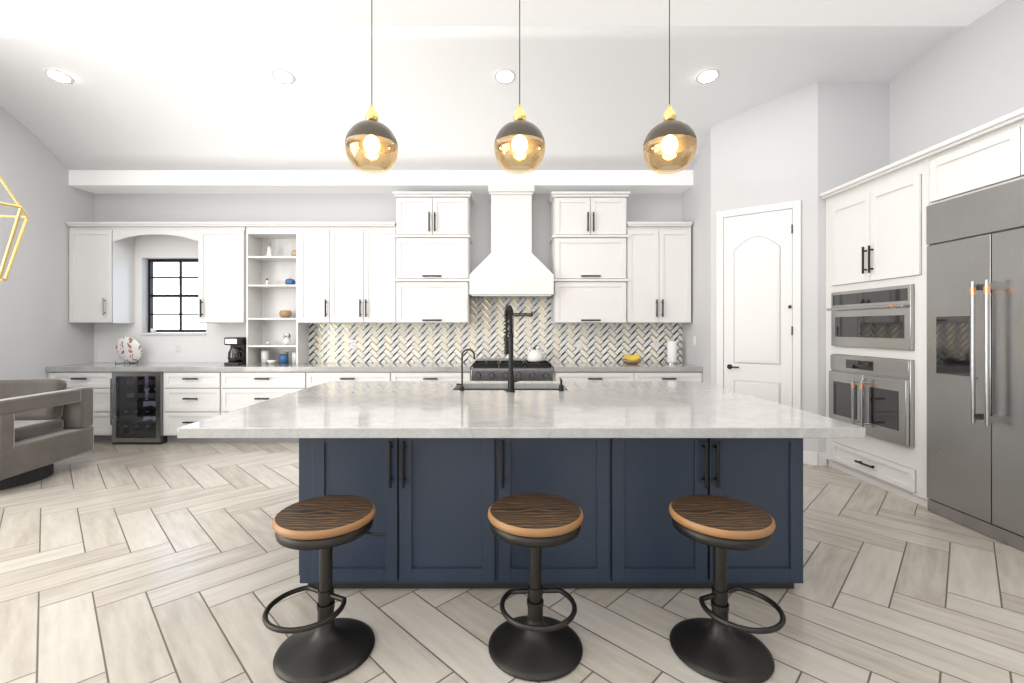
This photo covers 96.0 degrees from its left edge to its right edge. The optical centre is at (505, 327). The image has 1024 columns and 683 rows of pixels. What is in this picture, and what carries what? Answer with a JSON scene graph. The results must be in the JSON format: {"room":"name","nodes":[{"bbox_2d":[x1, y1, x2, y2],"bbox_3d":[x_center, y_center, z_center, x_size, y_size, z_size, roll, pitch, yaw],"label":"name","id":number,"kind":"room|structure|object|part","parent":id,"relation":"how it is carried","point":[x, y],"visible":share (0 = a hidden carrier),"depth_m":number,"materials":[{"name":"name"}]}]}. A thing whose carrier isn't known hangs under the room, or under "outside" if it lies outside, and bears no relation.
{"room":"kitchen","nodes":[
{"label":"kitchen","id":0,"kind":"room"},
{"bbox_2d":[0,106,93,378],"bbox_3d":[-5.600,-0.750,0.980,0.200,4.300,10.360,0,0,0],"label":"wall","id":1,"kind":"structure","parent":0,"point":[39,332],"depth_m":5.40,"materials":[{"name":"grey paint"}]},
{"bbox_2d":[283,333,290,344],"bbox_3d":[-2.840,0.147,5.984,0.090,0.154,0.090,0,0,0],"label":"vase","id":2,"kind":"object","parent":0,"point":[287,339],"visible":1,"depth_m":5.96,"materials":[{"name":"white ceramic"}]},
{"bbox_2d":[69,170,692,193],"bbox_3d":[-1.570,-2.345,5.980,7.860,1.110,0.360,0,0,0],"label":"ceiling","id":3,"kind":"structure","parent":0,"point":[274,181],"depth_m":5.80,"materials":[{"name":"white paint"}]},
{"bbox_2d":[94,194,681,332],"bbox_3d":[-1.670,-0.750,6.260,8.060,4.300,0.200,0,0,0],"label":"wall","id":4,"kind":"structure","parent":0,"point":[283,207],"depth_m":6.16,"materials":[{"name":"grey paint"}]},
{"bbox_2d":[67,225,137,324],"bbox_3d":[-5.224,-0.672,5.973,0.547,1.235,0.367,0,0,0],"label":"upper cabinet","id":5,"kind":"object","parent":4,"relation":"attached to","point":[103,259],"depth_m":5.80,"materials":[{"name":"white paint"}]},
{"bbox_3d":[-4.383,-0.401,6.154,2.227,1.739,0.006,0,0,0],"label":"backsplash white panel","id":6,"kind":"part","parent":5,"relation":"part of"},
{"bbox_3d":[2.156,0.286,5.970,0.150,0.364,0.150,0,0,0],"label":"paper towel holder","id":7,"kind":"object","parent":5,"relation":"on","visible":0},
{"bbox_2d":[667,341,676,362],"bbox_3d":[2.156,0.315,5.970,0.120,0.280,0.120,0,0,0],"label":"paper towel roll","id":8,"kind":"object","parent":7,"relation":"on","point":[671,351],"visible":1,"depth_m":5.92,"materials":[{"name":"white paper"}]},
{"bbox_2d":[140,259,205,334],"bbox_3d":[-4.430,-0.413,6.220,0.859,1.026,0.180,0,0,0],"label":"kitchen window","id":9,"kind":"structure","parent":4,"relation":"in","point":[180,295],"depth_m":6.27,"materials":[{"name":"black metal"}]},
{"bbox_2d":[194,225,261,324],"bbox_3d":[-3.577,-0.672,5.973,0.585,1.235,0.367,0,0,0],"label":"upper cabinet","id":10,"kind":"object","parent":4,"relation":"attached to","point":[229,257],"depth_m":5.80,"materials":[{"name":"white paint"}]},
{"bbox_2d":[246,226,309,364],"bbox_3d":[-2.945,-0.401,5.984,0.650,1.739,0.347,0,0,0],"label":"open shelf","id":11,"kind":"object","parent":4,"relation":"attached to","point":[264,303],"depth_m":6.09,"materials":[{"name":"white paint"}]},
{"bbox_2d":[266,244,272,255],"bbox_3d":[-3.070,-0.996,5.990,0.100,0.188,0.100,0,0,0],"label":"figurine","id":12,"kind":"object","parent":11,"relation":"on","point":[269,251],"visible":0.79,"depth_m":5.97,"materials":[{"name":"white ceramic"}]},
{"bbox_2d":[279,310,291,317],"bbox_3d":[-2.860,-0.171,5.990,0.154,0.099,0.154,0,0,0],"label":"bowl","id":13,"kind":"object","parent":11,"relation":"on","point":[285,313],"visible":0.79,"depth_m":5.93,"materials":[{"name":"beige wood"}]},
{"bbox_2d":[285,277,294,284],"bbox_3d":[-2.800,-0.598,5.990,0.128,0.114,0.128,0,0,0],"label":"pumpkin","id":14,"kind":"object","parent":11,"relation":"on","point":[290,281],"visible":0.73,"depth_m":5.94,"materials":[{"name":"ceramic"}]},
{"bbox_2d":[294,225,333,324],"bbox_3d":[-2.385,-0.672,5.973,0.470,1.235,0.367,0,0,0],"label":"upper cabinet","id":15,"kind":"object","parent":4,"relation":"attached to","point":[313,244],"depth_m":5.80,"materials":[{"name":"white paint"}]},
{"bbox_2d":[334,225,393,324],"bbox_3d":[-1.822,-0.672,5.973,0.900,1.235,0.367,0,0,0],"label":"upper cabinet","id":16,"kind":"object","parent":4,"relation":"attached to","point":[378,301],"depth_m":5.80,"materials":[{"name":"white paint"}]},
{"bbox_2d":[394,233,469,276],"bbox_3d":[-0.916,-0.880,5.958,0.912,0.550,0.397,0,0,0],"label":"upper cabinet","id":17,"kind":"object","parent":4,"relation":"attached to","point":[415,254],"depth_m":5.77,"materials":[{"name":"white paint"}]},
{"bbox_2d":[394,193,469,232],"bbox_3d":[-0.916,-1.408,5.958,0.912,0.505,0.397,0,0,0],"label":"upper cabinet","id":18,"kind":"object","parent":4,"relation":"attached to","point":[415,212],"depth_m":5.77,"materials":[{"name":"white paint"}]},
{"bbox_2d":[394,277,473,324],"bbox_3d":[-0.916,-0.330,5.958,0.912,0.550,0.397,0,0,0],"label":"upper cabinet","id":19,"kind":"object","parent":4,"relation":"attached to","point":[417,300],"depth_m":5.77,"materials":[{"name":"white paint"}]},
{"bbox_2d":[469,185,553,298],"bbox_3d":[0.072,-1.093,5.878,1.025,1.386,0.557,0,0,0],"label":"range hood","id":20,"kind":"object","parent":4,"relation":"attached to","point":[511,269],"depth_m":5.77,"materials":[{"name":"white paint"}]},
{"bbox_2d":[550,277,629,324],"bbox_3d":[1.061,-0.330,5.958,0.912,0.550,0.397,0,0,0],"label":"upper cabinet","id":21,"kind":"object","parent":4,"relation":"attached to","point":[576,300],"depth_m":5.77,"materials":[{"name":"white paint"}]},
{"bbox_2d":[554,233,629,276],"bbox_3d":[1.061,-0.880,5.958,0.912,0.550,0.397,0,0,0],"label":"upper cabinet","id":22,"kind":"object","parent":4,"relation":"attached to","point":[575,254],"depth_m":5.77,"materials":[{"name":"white paint"}]},
{"bbox_2d":[554,193,629,232],"bbox_3d":[1.061,-1.408,5.958,0.912,0.505,0.397,0,0,0],"label":"upper cabinet","id":23,"kind":"object","parent":4,"relation":"attached to","point":[573,212],"depth_m":5.77,"materials":[{"name":"white paint"}]},
{"bbox_2d":[630,225,690,324],"bbox_3d":[1.928,-0.672,5.973,0.823,1.235,0.367,0,0,0],"label":"upper cabinet","id":24,"kind":"object","parent":4,"relation":"attached to","point":[660,255],"depth_m":5.80,"materials":[{"name":"white paint"}]},
{"bbox_2d":[0,26,965,169],"bbox_3d":[-0.800,-2.440,4.850,9.400,0.920,1.900,0,0,0],"label":"ceiling","id":25,"kind":"structure","parent":0,"point":[205,98],"depth_m":4.73,"materials":[{"name":"white paint"}]},
{"bbox_2d":[43,69,73,83],"bbox_3d":[-4.456,-2.504,4.600,0.224,0.042,0.222,0,0,0],"label":"recessed light","id":26,"kind":"object","parent":25,"relation":"in","point":[59,76],"visible":1,"depth_m":4.59,"materials":[{"name":"white paint"}]},
{"bbox_2d":[271,69,295,83],"bbox_3d":[-2.219,-2.504,4.600,0.224,0.042,0.222,0,0,0],"label":"recessed light","id":27,"kind":"object","parent":25,"relation":"in","point":[283,76],"visible":1,"depth_m":4.59,"materials":[{"name":"white paint"}]},
{"bbox_2d":[494,69,515,83],"bbox_3d":[-0.006,-2.504,4.600,0.224,0.042,0.222,0,0,0],"label":"recessed light","id":28,"kind":"object","parent":25,"relation":"in","point":[504,76],"visible":1,"depth_m":4.59,"materials":[{"name":"white paint"}]},
{"bbox_2d":[696,69,719,83],"bbox_3d":[2.019,-2.504,4.600,0.224,0.042,0.222,0,0,0],"label":"recessed light","id":29,"kind":"object","parent":25,"relation":"in","point":[707,76],"visible":1,"depth_m":4.59,"materials":[{"name":"white paint"}]},
{"bbox_2d":[0,0,1005,25],"bbox_3d":[-0.800,-2.775,0.980,9.800,0.450,10.760,0,0,0],"label":"ceiling","id":30,"kind":"structure","parent":0,"point":[487,12],"depth_m":3.73,"materials":[{"name":"white paint"}]},
{"bbox_2d":[0,176,28,280],"bbox_3d":[-3.010,-1.410,2.500,0.640,2.274,0.623,0,0,0],"label":"light","id":31,"kind":"object","parent":30,"relation":"hanging from","point":[13,232],"visible":1,"depth_m":2.69,"materials":[{"name":"gold metal"}]},
{"bbox_2d":[345,0,397,173],"bbox_3d":[-0.900,-1.803,3.100,0.344,1.488,0.344,0,0,0],"label":"pendant light","id":32,"kind":"object","parent":30,"relation":"hanging from","point":[370,134],"visible":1,"depth_m":3.07,"materials":[{"name":"gold glass"}]},
{"bbox_2d":[494,0,544,173],"bbox_3d":[0.095,-1.803,3.100,0.344,1.488,0.344,0,0,0],"label":"pendant light","id":33,"kind":"object","parent":30,"relation":"hanging from","point":[519,135],"visible":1,"depth_m":3.06,"materials":[{"name":"gold glass"}]},
{"bbox_2d":[643,0,696,173],"bbox_3d":[1.102,-1.803,3.100,0.344,1.488,0.344,0,0,0],"label":"pendant light","id":34,"kind":"object","parent":30,"relation":"hanging from","point":[669,134],"visible":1,"depth_m":3.07,"materials":[{"name":"gold glass"}]},
{"bbox_2d":[0,442,1023,682],"bbox_3d":[-0.800,1.460,1.680,10.200,0.120,12.560,0,0,0],"label":"floor","id":35,"kind":"structure","parent":0,"point":[171,562],"depth_m":2.37,"materials":[{"name":"wood"}]},
{"bbox_2d":[0,379,93,489],"bbox_3d":[-4.620,0.948,4.180,0.960,0.903,0.940,0,0,-4],"label":"swivel chair","id":36,"kind":"object","parent":35,"relation":"on","point":[46,425],"visible":1,"depth_m":4.27,"materials":[{"name":"grey fabric"}]},
{"bbox_2d":[46,369,145,443],"bbox_3d":[-5.072,0.965,5.826,0.850,0.870,0.661,0,0,0],"label":"base cabinet","id":37,"kind":"object","parent":35,"relation":"on","point":[119,403],"depth_m":5.51,"materials":[{"name":"white paint"}]},
{"bbox_2d":[46,361,473,376],"bbox_3d":[-2.958,0.526,5.826,5.077,0.112,0.661,0,0,0],"label":"countertop","id":38,"kind":"structure","parent":37,"relation":"on","point":[140,368],"depth_m":5.54,"materials":[{"name":"white stone"}]},
{"bbox_2d":[224,337,245,364],"bbox_3d":[-3.373,0.296,5.787,0.205,0.345,0.225,0,0,0],"label":"coffee maker","id":39,"kind":"object","parent":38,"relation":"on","point":[237,353],"visible":0.94,"depth_m":5.70,"materials":[{"name":"black plastic"}]},
{"bbox_2d":[261,351,269,363],"bbox_3d":[-3.121,0.386,5.990,0.099,0.165,0.099,0,0,-6],"label":"canister","id":40,"kind":"object","parent":38,"relation":"on","point":[265,356],"depth_m":5.95,"materials":[{"name":"white ceramic"}]},
{"bbox_2d":[267,360,276,363],"bbox_3d":[-3.000,0.444,5.910,0.120,0.050,0.120,0,0,0],"label":"bowl","id":41,"kind":"object","parent":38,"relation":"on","point":[271,361],"visible":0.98,"depth_m":5.87,"materials":[{"name":"white ceramic"}]},
{"bbox_2d":[279,352,288,363],"bbox_3d":[-2.880,0.394,5.990,0.114,0.150,0.114,0,0,0],"label":"tin","id":42,"kind":"object","parent":38,"relation":"on","point":[283,357],"visible":0.98,"depth_m":5.94,"materials":[{"name":"ceramic"}]},
{"bbox_2d":[292,352,295,363],"bbox_3d":[-2.730,0.396,5.990,0.090,0.145,0.090,0,0,-6],"label":"canister","id":43,"kind":"object","parent":38,"relation":"on","point":[293,353],"depth_m":5.95,"materials":[{"name":"white ceramic"}]},
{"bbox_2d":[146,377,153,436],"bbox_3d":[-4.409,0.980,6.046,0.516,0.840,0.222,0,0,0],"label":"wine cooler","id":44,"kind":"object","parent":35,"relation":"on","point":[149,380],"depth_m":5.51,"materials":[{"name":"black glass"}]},
{"bbox_2d":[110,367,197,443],"bbox_3d":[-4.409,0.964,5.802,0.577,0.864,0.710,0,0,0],"label":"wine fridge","id":45,"kind":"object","parent":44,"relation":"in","point":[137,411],"depth_m":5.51,"materials":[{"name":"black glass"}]},
{"bbox_2d":[154,369,221,443],"bbox_3d":[-3.793,0.965,5.826,0.754,0.870,0.661,0,0,0],"label":"base cabinet","id":46,"kind":"object","parent":35,"relation":"on","point":[182,397],"depth_m":5.52,"materials":[{"name":"white paint"}]},
{"bbox_2d":[222,373,305,441],"bbox_3d":[-2.905,0.965,5.838,1.023,0.870,0.637,0,0,0],"label":"base cabinet","id":47,"kind":"object","parent":35,"relation":"on","point":[239,390],"depth_m":5.53,"materials":[{"name":"white paint"}]},
{"bbox_2d":[262,495,386,682],"bbox_3d":[-0.753,1.097,1.977,0.471,0.602,0.464,0,0,0],"label":"bar stool","id":48,"kind":"object","parent":35,"relation":"on","point":[328,646],"visible":1,"depth_m":1.93,"materials":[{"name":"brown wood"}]},
{"bbox_2d":[306,373,389,387],"bbox_3d":[-1.885,0.965,5.838,1.016,0.870,0.637,0,0,0],"label":"base cabinet","id":49,"kind":"object","parent":35,"relation":"on","point":[312,379],"depth_m":5.52,"materials":[{"name":"white paint"}]},
{"bbox_2d":[390,373,469,380],"bbox_3d":[-0.897,0.965,5.838,0.961,0.870,0.637,0,0,0],"label":"base cabinet","id":50,"kind":"object","parent":35,"relation":"on","point":[393,376],"depth_m":5.52,"materials":[{"name":"white paint"}]},
{"bbox_2d":[470,365,553,380],"bbox_3d":[0.077,0.950,5.825,0.979,0.900,0.663,0,0,0],"label":"base cabinet","id":51,"kind":"object","parent":35,"relation":"on","point":[475,374],"depth_m":5.49,"materials":[{"name":"metal"}]},
{"bbox_2d":[470,358,553,443],"bbox_3d":[0.077,0.903,5.792,0.979,0.986,0.731,0,0,0],"label":"range","id":52,"kind":"object","parent":51,"relation":"in","point":[481,369],"depth_m":5.49,"materials":[{"name":"metal"}]},
{"bbox_2d":[474,361,549,368],"bbox_3d":[0.077,0.462,5.829,0.945,0.047,0.538,0,0,0],"label":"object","id":53,"kind":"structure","parent":51,"relation":"on","point":[476,366],"depth_m":5.57,"materials":[{"name":"black metal"}]},
{"bbox_2d":[527,344,546,361],"bbox_3d":[0.405,0.324,5.930,0.261,0.225,0.210,0,0,0],"label":"kettle","id":54,"kind":"object","parent":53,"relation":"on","point":[534,355],"visible":1,"depth_m":5.86,"materials":[{"name":"white ceramic"}]},
{"bbox_2d":[550,361,701,372],"bbox_3d":[1.465,0.500,5.830,1.784,0.060,0.652,0,0,0],"label":"countertop","id":55,"kind":"structure","parent":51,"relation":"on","point":[559,366],"depth_m":5.54,"materials":[{"name":"white stone"}]},
{"bbox_2d":[621,359,641,363],"bbox_3d":[1.623,0.440,5.930,0.270,0.058,0.270,0,0,0],"label":"fruit bowl","id":56,"kind":"object","parent":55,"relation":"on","point":[626,361],"visible":0.94,"depth_m":5.84,"materials":[{"name":"brown wood"}]},
{"bbox_2d":[623,353,639,359],"bbox_3d":[1.623,0.381,5.930,0.195,0.098,0.124,0,0,0],"label":"bananas","id":57,"kind":"object","parent":56,"relation":"in","point":[633,357],"visible":0.96,"depth_m":5.91,"materials":[{"name":"yellow food"}]},
{"bbox_2d":[488,493,583,680],"bbox_3d":[0.141,1.097,1.992,0.440,0.602,0.474,0,0,0],"label":"bar stool","id":58,"kind":"object","parent":35,"relation":"on","point":[534,644],"visible":1,"depth_m":1.94,"materials":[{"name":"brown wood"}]},
{"bbox_2d":[299,441,802,588],"bbox_3d":[0.243,0.960,3.179,2.706,0.880,1.603,0,0,0],"label":"kitchen island","id":59,"kind":"object","parent":35,"relation":"on","point":[433,471],"depth_m":2.43,"materials":[{"name":"blue wood"}]},
{"bbox_2d":[309,381,720,388],"bbox_3d":[0.075,0.495,3.745,3.230,0.050,0.590,0,0,0],"label":"island countertop","id":60,"kind":"structure","parent":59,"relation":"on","point":[331,384],"depth_m":3.79,"materials":[{"name":"white stone"}]},
{"bbox_2d":[177,389,865,440],"bbox_3d":[0.075,0.495,2.805,3.230,0.050,1.290,0,0,0],"label":"island countertop","id":61,"kind":"structure","parent":59,"relation":"on","point":[306,414],"depth_m":2.42,"materials":[{"name":"white stone"}]},
{"bbox_2d":[456,348,475,390],"bbox_3d":[-0.295,0.313,3.415,0.138,0.312,0.040,0,0,0],"label":"tap","id":62,"kind":"object","parent":61,"relation":"on","point":[461,387],"depth_m":3.42,"materials":[{"name":"black metal"}]},
{"bbox_2d":[503,305,522,392],"bbox_3d":[0.055,0.152,3.439,0.141,0.635,0.219,0,0,0],"label":"faucet","id":63,"kind":"object","parent":61,"relation":"on","point":[508,340],"depth_m":3.35,"materials":[{"name":"black metal"}]},
{"bbox_2d":[554,373,633,380],"bbox_3d":[1.054,0.965,5.838,0.970,0.870,0.637,0,0,0],"label":"base cabinet","id":64,"kind":"object","parent":35,"relation":"on","point":[564,376],"depth_m":5.52,"materials":[{"name":"white paint"}]},
{"bbox_2d":[634,369,702,381],"bbox_3d":[1.948,0.965,5.838,0.818,0.870,0.637,0,0,0],"label":"base cabinet","id":65,"kind":"object","parent":35,"relation":"on","point":[637,376],"depth_m":5.52,"materials":[{"name":"white paint"}]},
{"bbox_2d":[669,495,785,682],"bbox_3d":[0.930,1.097,1.976,0.418,0.602,0.466,0,0,0],"label":"bar stool","id":66,"kind":"object","parent":35,"relation":"on","point":[718,645],"visible":1,"depth_m":1.93,"materials":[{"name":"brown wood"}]},
{"bbox_2d":[826,431,923,505],"bbox_3d":[3.564,1.180,4.112,0.667,0.440,1.130,0,0,0],"label":"base cabinet","id":67,"kind":"object","parent":35,"relation":"on","point":[893,466],"depth_m":3.96,"materials":[{"name":"white paint"}]},
{"bbox_2d":[836,351,923,446],"bbox_3d":[3.604,0.610,4.112,0.587,0.700,0.900,0,0,0],"label":"wall oven","id":68,"kind":"object","parent":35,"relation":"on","point":[881,392],"depth_m":3.90,"materials":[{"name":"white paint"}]},
{"bbox_3d":[3.216,0.610,4.112,0.188,0.694,0.894,0,0,0],"label":"wall oven french door","id":69,"kind":"part","parent":68,"relation":"part of","materials":[{"name":"silver metal"}]},
{"bbox_2d":[924,187,987,535],"bbox_3d":[3.555,0.235,3.247,0.685,2.331,0.552,0,0,0],"label":"refrigerator","id":70,"kind":"object","parent":35,"relation":"on","point":[925,318],"depth_m":3.28,"materials":[{"name":"silver metal"}]},
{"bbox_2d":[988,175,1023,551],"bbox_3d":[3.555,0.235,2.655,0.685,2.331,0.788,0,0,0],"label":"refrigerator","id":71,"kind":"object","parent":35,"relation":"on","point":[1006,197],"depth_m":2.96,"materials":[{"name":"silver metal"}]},
{"bbox_2d":[682,129,710,383],"bbox_3d":[2.420,-0.750,5.830,0.120,4.300,1.060,0,0,0],"label":"wall","id":72,"kind":"structure","parent":0,"point":[696,203],"depth_m":5.58,"materials":[{"name":"grey paint"}]},
{"bbox_2d":[711,82,817,451],"bbox_3d":[2.801,-0.750,5.038,1.020,4.300,0.120,0,0,37],"label":"wall","id":73,"kind":"structure","parent":0,"point":[766,153],"depth_m":4.87,"materials":[{"name":"grey paint"}]},
{"bbox_2d":[716,200,800,409],"bbox_3d":[2.725,0.043,5.003,0.655,2.715,0.507,0,0,0],"label":"pantry door","id":74,"kind":"structure","parent":73,"relation":"in","point":[758,304],"depth_m":4.97,"materials":[{"name":"white paint"}]},
{"bbox_2d":[803,451,826,465],"bbox_3d":[2.797,1.335,4.983,0.905,0.130,0.635,0,0,0],"label":"baseboard","id":75,"kind":"structure","parent":73,"relation":"attached to","point":[815,458],"depth_m":4.66,"materials":[{"name":"white paint"}]},
{"bbox_2d":[818,82,889,464],"bbox_3d":[3.635,-0.750,4.740,0.930,4.300,0.120,0,0,0],"label":"wall","id":76,"kind":"structure","parent":0,"point":[853,130],"depth_m":4.68,"materials":[{"name":"grey paint"}]},
{"bbox_2d":[890,0,1023,163],"bbox_3d":[4.000,-0.750,0.240,0.200,4.300,8.880,0,0,0],"label":"wall","id":77,"kind":"structure","parent":0,"point":[970,76],"depth_m":3.94,"materials":[{"name":"grey paint"}]},
{"bbox_2d":[820,155,923,294],"bbox_3d":[3.557,-0.833,4.112,0.681,0.975,1.130,0,0,0],"label":"upper cabinet","id":78,"kind":"object","parent":77,"relation":"attached to","point":[875,224],"depth_m":4.00,"materials":[{"name":"white paint"}]},
{"bbox_2d":[836,287,923,350],"bbox_3d":[3.604,-0.080,4.112,0.587,0.530,0.900,0,0,0],"label":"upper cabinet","id":79,"kind":"object","parent":77,"relation":"attached to","point":[892,319],"depth_m":3.93,"materials":[{"name":"silver metal"}]},
{"bbox_2d":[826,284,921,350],"bbox_3d":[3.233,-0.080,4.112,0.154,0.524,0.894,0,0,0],"label":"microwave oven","id":80,"kind":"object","parent":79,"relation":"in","point":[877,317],"depth_m":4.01,"materials":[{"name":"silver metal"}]},
{"bbox_2d":[924,123,1003,202],"bbox_3d":[3.564,-1.128,3.179,0.667,0.385,0.696,0,0,0],"label":"upper cabinet","id":81,"kind":"object","parent":77,"relation":"attached to","point":[977,159],"depth_m":3.24,"materials":[{"name":"white paint"}]},
{"bbox_2d":[1004,111,1023,178],"bbox_3d":[3.564,-1.128,2.605,0.667,0.385,0.696,0,0,0],"label":"upper cabinet","id":82,"kind":"object","parent":77,"relation":"attached to","point":[1014,127],"depth_m":2.92,"materials":[{"name":"white paint"}]},
{"label":"outside","id":83,"kind":"structure","parent":0,"visible":0},
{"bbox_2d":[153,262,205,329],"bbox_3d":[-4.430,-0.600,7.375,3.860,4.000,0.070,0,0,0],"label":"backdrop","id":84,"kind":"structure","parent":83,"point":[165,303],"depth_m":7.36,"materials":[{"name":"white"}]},
{"bbox_3d":[-4.886,0.367,5.955,0.188,0.202,0.168,0,0,0],"label":"plate stand","id":85,"kind":"object","parent":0,"visible":0},
{"bbox_2d":[116,337,141,361],"bbox_3d":[-4.886,0.288,5.972,0.340,0.333,0.082,0,0,0],"label":"decorative plate","id":86,"kind":"object","parent":85,"relation":"on","point":[128,349],"visible":1,"depth_m":5.95,"materials":[{"name":"white ceramic"}]}
]}

